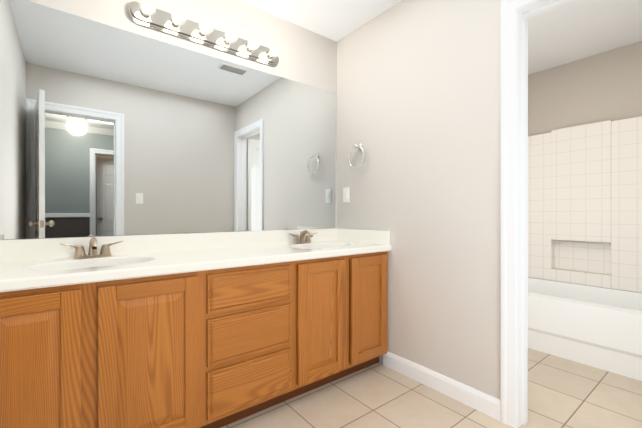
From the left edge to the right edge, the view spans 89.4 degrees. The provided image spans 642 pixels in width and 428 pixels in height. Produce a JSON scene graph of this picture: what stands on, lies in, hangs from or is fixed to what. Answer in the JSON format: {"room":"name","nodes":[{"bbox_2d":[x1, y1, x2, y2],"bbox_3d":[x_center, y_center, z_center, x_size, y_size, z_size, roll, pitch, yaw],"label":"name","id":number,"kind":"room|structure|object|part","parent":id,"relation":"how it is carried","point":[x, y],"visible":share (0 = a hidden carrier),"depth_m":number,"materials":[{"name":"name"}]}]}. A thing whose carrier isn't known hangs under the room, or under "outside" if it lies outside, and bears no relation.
{"room":"bathroom","nodes":[
{"label":"bathroom","id":0,"kind":"room"},
{"bbox_2d":[0,0,336,239],"bbox_3d":[0.054,-0.180,2.652,4.195,2.440,0.122,0,0,-38],"label":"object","id":1,"kind":"object","parent":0,"point":[107,130],"depth_m":1.82,"materials":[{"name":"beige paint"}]},
{"bbox_2d":[126,0,280,66],"bbox_3d":[-0.629,-1.090,1.962,0.930,0.118,0.140,0,0,-38],"label":"sconce","id":2,"kind":"object","parent":1,"relation":"attached to","point":[153,17],"visible":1,"depth_m":1.92,"materials":[{"name":"silver metal"}]},
{"bbox_2d":[337,0,501,399],"bbox_3d":[0.803,-0.180,1.868,0.115,2.440,2.050,0,0,-38],"label":"wall","id":3,"kind":"structure","parent":0,"point":[418,96],"depth_m":1.95,"materials":[{"name":"beige paint"}]},
{"bbox_2d":[343,187,349,201],"bbox_3d":[0.197,-0.150,2.545,0.010,0.116,0.071,0,0,-38],"label":"light switch","id":4,"kind":"object","parent":3,"relation":"attached to","point":[346,194],"visible":1,"depth_m":2.53,"materials":[{"name":"plastic"}]},
{"bbox_2d":[348,143,364,168],"bbox_3d":[0.273,-0.431,2.406,0.059,0.196,0.175,0,0,-38],"label":"towel ring","id":5,"kind":"object","parent":3,"relation":"attached to","point":[360,146],"visible":1,"depth_m":2.40,"materials":[{"name":"silver metal"}]},
{"bbox_2d":[383,351,499,420],"bbox_3d":[0.670,0.990,1.935,0.014,0.100,0.770,0,0,-38],"label":"baseboard","id":6,"kind":"structure","parent":3,"relation":"attached to","point":[484,403],"depth_m":1.85,"materials":[{"name":"white paint"}]},
{"bbox_2d":[500,0,570,427],"bbox_3d":[1.193,-0.012,1.366,0.153,2.105,0.770,0,0,-38],"label":"door frame","id":7,"kind":"structure","parent":3,"relation":"attached to","point":[516,15],"depth_m":1.60,"materials":[{"name":"white paint"}]},
{"bbox_2d":[221,348,641,427],"bbox_3d":[0.716,1.070,1.801,4.195,0.060,2.280,0,0,-38],"label":"floor","id":8,"kind":"structure","parent":0,"point":[564,393],"depth_m":1.77,"materials":[{"name":"beige tile"}]},
{"bbox_2d":[0,228,390,427],"bbox_3d":[-0.500,0.575,1.793,2.031,0.930,0.566,0,0,-38],"label":"bathroom vanity","id":9,"kind":"object","parent":8,"relation":"on","point":[205,330],"visible":1,"depth_m":1.46,"materials":[{"name":"brown wood"}]},
{"bbox_3d":[-0.981,0.600,1.088,0.284,0.656,0.019,0,0,-38],"label":"door","id":10,"kind":"part","parent":9,"relation":"part of","materials":[{"name":"brown wood"}]},
{"bbox_3d":[-0.685,0.600,1.318,0.366,0.656,0.019,0,0,-38],"label":"door","id":11,"kind":"part","parent":9,"relation":"part of","materials":[{"name":"brown wood"}]},
{"bbox_2d":[0,228,390,291],"bbox_3d":[-0.500,0.228,1.792,2.031,0.226,0.566,0,0,-38],"label":"countertop","id":12,"kind":"structure","parent":9,"relation":"on","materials":[{"name":"stone"}]},
{"bbox_2d":[60,237,122,258],"bbox_3d":[-1.076,0.160,1.535,0.252,0.100,0.151,0,0,-38],"label":"faucet","id":13,"kind":"object","parent":12,"relation":"on","point":[105,253],"depth_m":1.55,"materials":[{"name":"silver metal"}]},
{"bbox_2d":[289,230,317,243],"bbox_3d":[-0.105,0.160,2.290,0.252,0.100,0.151,0,0,-38],"label":"faucet","id":14,"kind":"object","parent":12,"relation":"on","point":[303,240],"depth_m":2.31,"materials":[{"name":"silver metal"}]},
{"bbox_3d":[-0.334,0.821,1.592,0.444,0.215,0.018,0,0,-38],"label":"drawer","id":15,"kind":"part","parent":9,"relation":"part of","materials":[{"name":"brown wood"}]},
{"bbox_3d":[-0.334,0.582,1.591,0.444,0.213,0.018,0,0,-38],"label":"drawer","id":16,"kind":"part","parent":9,"relation":"part of","materials":[{"name":"brown wood"}]},
{"bbox_3d":[-0.334,0.361,1.591,0.444,0.178,0.018,0,0,-38],"label":"drawer","id":17,"kind":"part","parent":9,"relation":"part of","materials":[{"name":"brown wood"}]},
{"bbox_3d":[0.006,0.600,1.855,0.336,0.656,0.019,0,0,-38],"label":"door","id":18,"kind":"part","parent":9,"relation":"part of","materials":[{"name":"brown wood"}]},
{"bbox_3d":[0.312,0.600,2.094,0.327,0.656,0.019,0,0,-38],"label":"door","id":19,"kind":"part","parent":9,"relation":"part of","materials":[{"name":"brown wood"}]},
{"bbox_2d":[528,277,641,380],"bbox_3d":[2.097,0.832,2.538,0.820,0.415,1.516,0,0,-38],"label":"bathtub","id":20,"kind":"object","parent":8,"relation":"on","point":[597,327],"visible":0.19,"depth_m":2.29,"materials":[{"name":"ceramic"}]},
{"bbox_2d":[240,0,641,74],"bbox_3d":[1.455,-1.449,0.062,5.160,0.100,5.930,0,0,-38],"label":"ceiling","id":21,"kind":"structure","parent":0,"point":[569,31],"depth_m":2.37,"materials":[{"name":"paint"}]},
{"bbox_2d":[528,41,641,135],"bbox_3d":[2.327,-0.181,3.052,0.115,2.440,2.050,0,0,-38],"label":"wall","id":22,"kind":"structure","parent":0,"point":[604,86],"depth_m":2.89,"materials":[{"name":"beige paint"}]},
{"bbox_2d":[528,116,641,292],"bbox_3d":[2.410,-0.082,2.781,0.085,1.408,1.518,0,0,-38],"label":"wall","id":23,"kind":"structure","parent":22,"relation":"attached to","point":[584,182],"depth_m":2.80,"materials":[{"name":"white tile"}]},
{"bbox_2d":[551,240,610,244],"bbox_3d":[2.293,0.251,2.878,0.014,0.014,0.421,0,0,-38],"label":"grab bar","id":24,"kind":"object","parent":23,"relation":"attached to","point":[581,242],"visible":1,"depth_m":2.86,"materials":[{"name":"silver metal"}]}
]}

